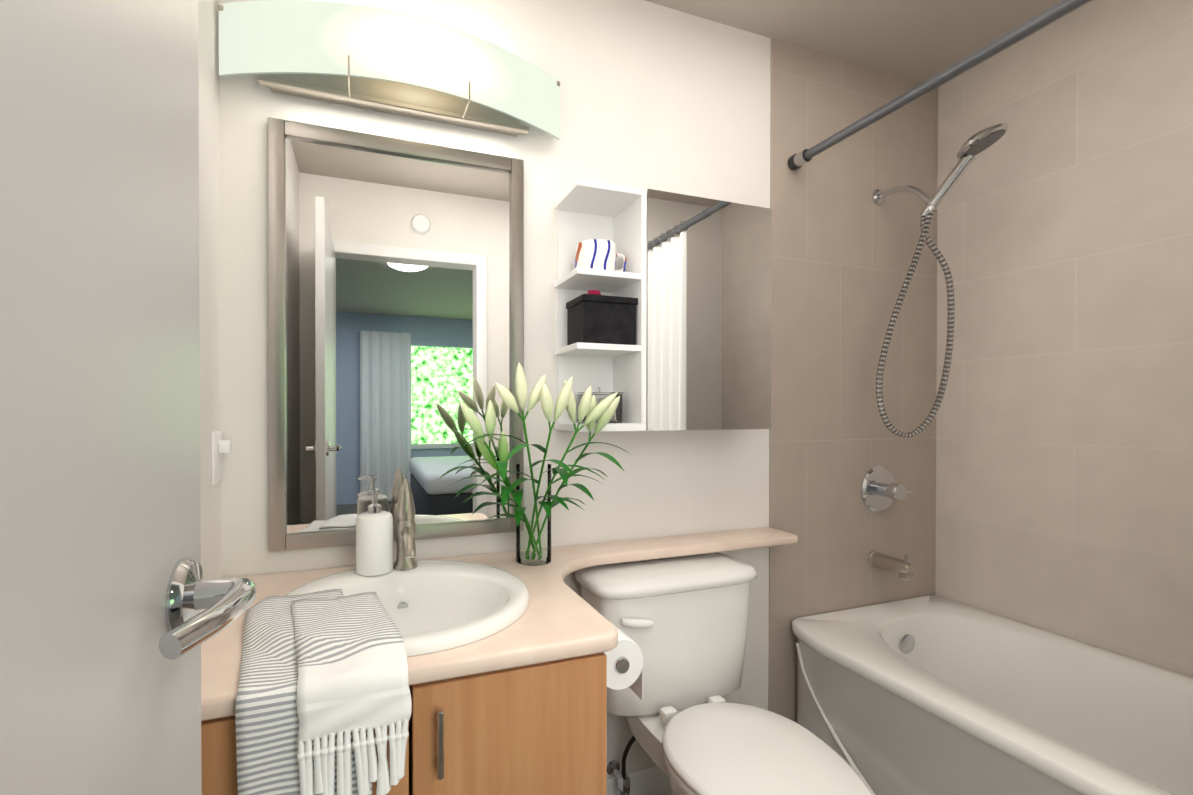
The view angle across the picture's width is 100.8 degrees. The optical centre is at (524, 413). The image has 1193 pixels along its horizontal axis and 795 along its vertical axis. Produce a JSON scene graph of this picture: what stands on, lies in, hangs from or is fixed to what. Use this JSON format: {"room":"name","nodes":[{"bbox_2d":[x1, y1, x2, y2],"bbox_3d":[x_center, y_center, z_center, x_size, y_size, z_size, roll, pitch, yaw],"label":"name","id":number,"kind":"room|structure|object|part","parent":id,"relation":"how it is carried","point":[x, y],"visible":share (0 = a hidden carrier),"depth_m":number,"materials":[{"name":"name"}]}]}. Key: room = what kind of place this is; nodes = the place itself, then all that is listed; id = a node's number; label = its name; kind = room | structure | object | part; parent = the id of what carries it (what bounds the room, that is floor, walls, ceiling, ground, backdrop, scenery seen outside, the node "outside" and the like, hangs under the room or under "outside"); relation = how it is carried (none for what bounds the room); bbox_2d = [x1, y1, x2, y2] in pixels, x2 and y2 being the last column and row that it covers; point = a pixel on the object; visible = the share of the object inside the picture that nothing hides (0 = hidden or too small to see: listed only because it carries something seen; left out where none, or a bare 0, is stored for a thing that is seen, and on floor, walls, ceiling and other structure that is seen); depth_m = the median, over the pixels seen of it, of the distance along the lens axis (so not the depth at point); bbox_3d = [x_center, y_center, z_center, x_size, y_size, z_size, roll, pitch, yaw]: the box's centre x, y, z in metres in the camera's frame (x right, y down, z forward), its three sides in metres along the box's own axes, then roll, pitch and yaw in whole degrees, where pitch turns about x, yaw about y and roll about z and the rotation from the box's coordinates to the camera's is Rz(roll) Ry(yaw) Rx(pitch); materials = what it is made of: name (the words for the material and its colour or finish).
{"room":"bathroom","nodes":[
{"label":"bathroom","id":0,"kind":"room"},
{"bbox_2d":[198,0,220,578],"bbox_3d":[-0.503,-0.028,0.355,0.100,2.440,1.620,0,0,-18],"label":"wall","id":1,"kind":"structure","parent":0,"point":[209,254],"depth_m":1.06,"materials":[{"name":"white paint"}]},
{"bbox_2d":[211,431,230,485],"bbox_3d":[-0.682,0.098,1.107,0.030,0.118,0.070,0,0,-18],"label":"light switch","id":2,"kind":"object","parent":1,"relation":"attached to","point":[220,446],"visible":1,"depth_m":1.10,"materials":[{"name":"white plastic"}]},
{"bbox_3d":[-0.693,0.098,1.104,0.006,0.118,0.070,0,0,-18],"label":"plate","id":3,"kind":"part","parent":2,"relation":"part of","materials":[{"name":"white plastic"}]},
{"bbox_2d":[219,0,770,776],"bbox_3d":[-0.005,-0.035,1.423,1.713,2.440,0.100,0,0,-18],"label":"wall","id":4,"kind":"structure","parent":0,"point":[657,96],"depth_m":1.42,"materials":[{"name":"white paint"}]},
{"bbox_2d":[268,117,286,550],"bbox_3d":[-0.589,-0.186,1.166,0.036,1.024,0.022,0,0,-18],"label":"frame","id":5,"kind":"object","parent":4,"relation":"attached to","point":[277,338],"visible":0.98,"depth_m":1.16,"materials":[{"name":"silver metal"}]},
{"bbox_2d":[218,0,559,139],"bbox_3d":[-0.285,-0.843,1.200,0.830,0.166,0.140,0,0,-18],"label":"sconce","id":6,"kind":"object","parent":4,"relation":"attached to","point":[382,60],"visible":1,"depth_m":1.14,"materials":[{"name":"white glass"}]},
{"bbox_3d":[-0.688,-0.915,1.118,0.012,0.012,0.042,0,0,-18],"label":"post","id":7,"kind":"part","parent":6,"relation":"part of","materials":[{"name":"silver metal"}]},
{"bbox_3d":[-0.300,-0.769,1.225,0.655,0.014,0.016,0,0,-18],"label":"rail","id":8,"kind":"part","parent":6,"relation":"part of","materials":[{"name":"silver metal"}]},
{"bbox_2d":[284,120,510,172],"bbox_3d":[-0.305,-0.681,1.256,0.562,0.036,0.022,0,0,-18],"label":"frame","id":9,"kind":"object","parent":4,"relation":"attached to","point":[330,135],"visible":1,"depth_m":1.24,"materials":[{"name":"silver metal"}]},
{"bbox_2d":[285,137,509,533],"bbox_3d":[-0.307,-0.187,1.265,0.562,0.952,0.009,0,0,-18],"label":"mirror glass","id":10,"kind":"object","parent":4,"relation":"attached to","point":[397,270],"visible":0.93,"depth_m":1.25,"materials":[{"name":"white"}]},
{"bbox_2d":[286,518,510,549],"bbox_3d":[-0.305,0.307,1.263,0.562,0.036,0.022,0,0,-18],"label":"frame","id":11,"kind":"object","parent":4,"relation":"attached to","point":[348,537],"visible":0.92,"depth_m":1.27,"materials":[{"name":"silver metal"}]},
{"bbox_2d":[510,158,523,531],"bbox_3d":[-0.021,-0.187,1.353,0.036,1.024,0.022,0,0,-18],"label":"frame","id":12,"kind":"object","parent":4,"relation":"attached to","point":[516,269],"visible":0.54,"depth_m":1.34,"materials":[{"name":"silver metal"}]},
{"bbox_2d":[606,765,670,794],"bbox_3d":[0.449,1.135,1.521,0.975,0.100,0.012,0,0,-18],"label":"baseboard","id":13,"kind":"structure","parent":4,"relation":"attached to","point":[652,780],"depth_m":1.49,"materials":[{"name":"white paint"}]},
{"bbox_2d":[554,179,771,431],"bbox_3d":[0.405,-0.278,1.417,0.624,0.647,0.164,0,0,-18],"label":"upper cabinet","id":14,"kind":"object","parent":4,"relation":"attached to","point":[695,278],"visible":0.94,"depth_m":1.36,"materials":[{"name":"white laminate"}]},
{"bbox_3d":[0.199,-0.174,1.346,0.187,0.016,0.157,0,0,-18],"label":"shelf","id":15,"kind":"part","parent":14,"relation":"part of","materials":[{"name":"white laminate"}]},
{"bbox_3d":[0.199,-0.365,1.345,0.187,0.016,0.157,0,0,-18],"label":"shelf","id":16,"kind":"part","parent":14,"relation":"part of","materials":[{"name":"white laminate"}]},
{"bbox_2d":[574,388,622,422],"bbox_3d":[0.206,-0.024,1.353,0.114,0.097,0.074,0,0,-18],"label":"box","id":17,"kind":"object","parent":14,"relation":"in","point":[616,417],"visible":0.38,"depth_m":1.35,"materials":[{"name":"plastic"}]},
{"bbox_3d":[0.206,-0.056,1.353,0.114,0.006,0.074,0,0,-18],"label":"lid","id":18,"kind":"part","parent":17,"relation":"part of","materials":[{"name":"plastic"}]},
{"bbox_2d":[575,239,626,271],"bbox_3d":[0.215,-0.418,1.351,0.152,0.088,0.112,0,0,-18],"label":"mug","id":19,"kind":"object","parent":14,"relation":"in","point":[601,254],"visible":0.69,"depth_m":1.30,"materials":[{"name":"ceramic"}]},
{"bbox_3d":[0.268,-0.419,1.366,0.043,0.062,0.017,0,0,-18],"label":"handle","id":20,"kind":"part","parent":19,"relation":"part of","materials":[{"name":"ceramic"}]},
{"bbox_2d":[566,290,637,344],"bbox_3d":[0.211,-0.259,1.340,0.161,0.152,0.116,0,0,-18],"label":"box","id":21,"kind":"object","parent":14,"relation":"in","point":[594,316],"visible":0.92,"depth_m":1.29,"materials":[{"name":"black fabric"}]},
{"bbox_2d":[587,290,600,294],"bbox_3d":[0.188,-0.323,1.322,0.040,0.024,0.038,0,0,-18],"label":"flower","id":22,"kind":"object","parent":21,"relation":"on","point":[596,292],"depth_m":1.31,"materials":[{"name":"plant"}]},
{"bbox_3d":[0.211,-0.302,1.340,0.161,0.018,0.116,0,0,-18],"label":"lid","id":23,"kind":"part","parent":21,"relation":"part of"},
{"bbox_3d":[0.525,-0.278,1.379,0.419,0.647,0.018,0,0,-18],"label":"mirror door","id":24,"kind":"part","parent":14,"relation":"part of","materials":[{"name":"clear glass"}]},
{"bbox_2d":[768,37,937,721],"bbox_3d":[1.242,-0.037,1.831,0.911,2.440,0.104,0,0,-18],"label":"wall tile","id":25,"kind":"structure","parent":4,"relation":"attached to","point":[844,245],"depth_m":1.74,"materials":[{"name":"beige tile"}]},
{"bbox_2d":[861,123,1008,580],"bbox_3d":[1.307,-0.154,1.608,0.298,1.452,0.358,0,0,-18],"label":"shower","id":26,"kind":"object","parent":25,"relation":"attached to","point":[881,489],"visible":1,"depth_m":1.63,"materials":[{"name":"silver metal"}]},
{"bbox_3d":[1.305,0.276,1.791,0.172,0.172,0.014,0,0,-18],"label":"valve plate","id":27,"kind":"part","parent":26,"relation":"part of","materials":[{"name":"silver metal"}]},
{"bbox_3d":[1.303,0.531,1.731,0.060,0.060,0.130,0,0,-18],"label":"spout","id":28,"kind":"part","parent":26,"relation":"part of","materials":[{"name":"silver metal"}]},
{"bbox_3d":[1.317,0.276,1.752,0.060,0.060,0.067,0,0,-18],"label":"valve knob","id":29,"kind":"part","parent":26,"relation":"part of","materials":[{"name":"silver metal"}]},
{"bbox_3d":[1.319,-0.747,1.696,0.031,0.114,0.189,0,0,-18],"label":"arm","id":30,"kind":"part","parent":26,"relation":"part of"},
{"bbox_3d":[1.368,-0.734,1.580,0.074,0.173,0.133,0,0,-18],"label":"hand handle","id":31,"kind":"part","parent":26,"relation":"part of","materials":[{"name":"silver metal"}]},
{"bbox_2d":[788,0,1090,169],"bbox_3d":[1.149,-0.846,0.943,0.048,0.048,1.514,0,0,-18],"label":"curtain rod","id":32,"kind":"object","parent":25,"relation":"attached to","point":[1060,9],"visible":1,"depth_m":1.21,"materials":[{"name":"grey metal"}]},
{"bbox_2d":[645,0,1092,86],"bbox_3d":[0.447,-1.262,-1.347,4.400,0.050,5.630,0,0,-18],"label":"ceiling","id":33,"kind":"structure","parent":0,"point":[922,41],"depth_m":1.58,"materials":[{"name":"beige paint"}]},
{"bbox_2d":[935,0,1192,676],"bbox_3d":[1.895,-0.033,1.140,0.100,2.440,1.616,0,0,-18],"label":"wall tiles","id":34,"kind":"structure","parent":0,"point":[1064,460],"depth_m":1.52,"materials":[{"name":"beige tile"}]},
{"bbox_3d":[0.447,1.228,-1.330,4.400,0.050,5.630,0,0,-18],"label":"floor","id":35,"kind":"structure","parent":0,"visible":0},
{"bbox_2d":[201,645,616,794],"bbox_3d":[-0.276,0.801,0.991,0.721,0.774,0.560,0,0,-18],"label":"bathroom vanity","id":36,"kind":"object","parent":35,"relation":"on","point":[538,726],"depth_m":0.80,"materials":[{"name":"brown wood"}]},
{"bbox_3d":[-0.358,0.749,0.701,0.376,0.652,0.019,0,0,-18],"label":"door","id":37,"kind":"part","parent":36,"relation":"part of","materials":[{"name":"brown wood"}]},
{"bbox_2d":[235,589,411,794],"bbox_3d":[-0.346,0.518,0.820,0.280,0.342,0.331,0,0,-18],"label":"towel","id":38,"kind":"object","parent":36,"relation":"hanging from","point":[323,691],"visible":1,"depth_m":0.70,"materials":[{"name":"fabric"}]},
{"bbox_3d":[-0.206,0.506,0.722,0.010,0.104,0.010,0,0,-18],"label":"handle","id":39,"kind":"part","parent":36,"relation":"part of","materials":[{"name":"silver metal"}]},
{"bbox_3d":[-0.128,0.505,0.748,0.010,0.104,0.010,0,0,-18],"label":"handle","id":40,"kind":"part","parent":36,"relation":"part of","materials":[{"name":"silver metal"}]},
{"bbox_2d":[201,527,797,712],"bbox_3d":[0.144,0.397,1.133,1.612,0.030,0.547,0,0,-18],"label":"countertop","id":41,"kind":"structure","parent":36,"relation":"on","point":[454,614],"depth_m":1.06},
{"bbox_2d":[356,488,392,575],"bbox_3d":[-0.344,0.266,1.125,0.082,0.190,0.082,0,0,-18],"label":"soap dispenser","id":42,"kind":"object","parent":41,"relation":"on","point":[374,539],"visible":1,"depth_m":1.09,"materials":[{"name":"white ceramic"}]},
{"bbox_2d":[394,477,417,570],"bbox_3d":[-0.262,0.256,1.099,0.055,0.212,0.172,0,0,-18],"label":"faucet","id":43,"kind":"object","parent":41,"relation":"on","point":[405,527],"depth_m":1.13,"materials":[{"name":"silver metal"}]},
{"bbox_2d":[284,560,528,656],"bbox_3d":[-0.239,0.436,0.992,0.504,0.146,0.452,0,0,-18],"label":"sink","id":44,"kind":"object","parent":41,"relation":"in","point":[438,608],"depth_m":1.08,"materials":[{"name":"white ceramic"}]},
{"bbox_2d":[446,363,627,565],"bbox_3d":[0.057,0.132,1.187,0.460,0.497,0.296,0,0,-18],"label":"vase","id":45,"kind":"object","parent":41,"relation":"on","point":[592,410],"visible":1,"depth_m":1.17,"materials":[{"name":"clear glass"}]},
{"bbox_3d":[0.025,0.257,1.269,0.092,0.248,0.092,0,0,-18],"label":"glass","id":46,"kind":"part","parent":45,"relation":"part of","materials":[{"name":"clear glass"}]},
{"bbox_3d":[-0.016,0.748,0.814,0.333,0.652,0.019,0,0,-18],"label":"door","id":47,"kind":"part","parent":36,"relation":"part of","materials":[{"name":"brown wood"}]},
{"bbox_2d":[604,621,642,700],"bbox_3d":[0.164,0.500,0.993,0.114,0.129,0.118,0,0,-18],"label":"toilet paper","id":48,"kind":"object","parent":36,"relation":"attached to","point":[624,663],"visible":0.4,"depth_m":0.95,"materials":[{"name":"white paper"}]},
{"bbox_2d":[574,552,873,794],"bbox_3d":[0.480,0.807,1.157,0.514,0.759,0.722,0,0,-18],"label":"toilet","id":49,"kind":"object","parent":35,"relation":"on","point":[681,622],"visible":0.85,"depth_m":1.26,"materials":[{"name":"white ceramic"}]},
{"bbox_3d":[0.286,0.529,1.236,0.085,0.029,0.030,0,0,-18],"label":"flush handle","id":50,"kind":"part","parent":49,"relation":"part of","materials":[{"name":"white ceramic"}]},
{"bbox_3d":[0.403,0.448,1.390,0.514,0.044,0.226,0,0,-18],"label":"tank lid","id":51,"kind":"part","parent":49,"relation":"part of","materials":[{"name":"white ceramic"}]},
{"bbox_3d":[0.403,0.635,1.391,0.484,0.330,0.200,0,0,-18],"label":"tank","id":52,"kind":"part","parent":49,"relation":"part of","materials":[{"name":"white ceramic"}]},
{"bbox_3d":[0.508,0.988,1.075,0.360,0.398,0.525,0,0,-18],"label":"bowl","id":53,"kind":"part","parent":49,"relation":"part of","materials":[{"name":"white ceramic"}]},
{"bbox_3d":[0.520,0.778,1.037,0.374,0.021,0.467,0,0,-18],"label":"seat","id":54,"kind":"part","parent":49,"relation":"part of","materials":[{"name":"white ceramic"}]},
{"bbox_3d":[0.520,0.753,1.037,0.378,0.026,0.471,0,0,-18],"label":"seat lid","id":55,"kind":"part","parent":49,"relation":"part of","materials":[{"name":"white ceramic"}]},
{"bbox_2d":[792,595,1192,794],"bbox_3d":[1.437,0.945,1.048,0.826,0.485,1.510,0,0,-18],"label":"bathtub","id":56,"kind":"object","parent":35,"relation":"on","point":[932,695],"visible":0.98,"depth_m":1.38,"materials":[{"name":"white ceramic"}]},
{"bbox_3d":[-0.137,-0.024,-0.325,0.172,2.440,0.100,0,0,-18],"label":"wall","id":57,"kind":"structure","parent":0,"visible":0},
{"bbox_2d":[0,0,201,794],"bbox_3d":[-0.198,0.173,0.090,0.035,2.018,0.754,0,0,-18],"label":"door","id":58,"kind":"structure","parent":57,"relation":"in","point":[100,693],"depth_m":0.28,"materials":[{"name":"grey paint"}]},
{"bbox_2d":[165,557,233,631],"bbox_3d":[-0.263,0.150,0.406,0.040,0.062,0.062,0,0,-18],"label":"rose","id":59,"kind":"object","parent":58,"relation":"attached to","point":[191,592],"visible":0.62,"depth_m":0.39,"materials":[{"name":"silver metal"}]},
{"bbox_2d":[158,577,256,659],"bbox_3d":[-0.231,0.150,0.372,0.027,0.024,0.105,0,0,-4],"label":"lever","id":60,"kind":"object","parent":59,"relation":"attached to","point":[232,604],"visible":1,"depth_m":0.35,"materials":[{"name":"silver metal"}]}
]}

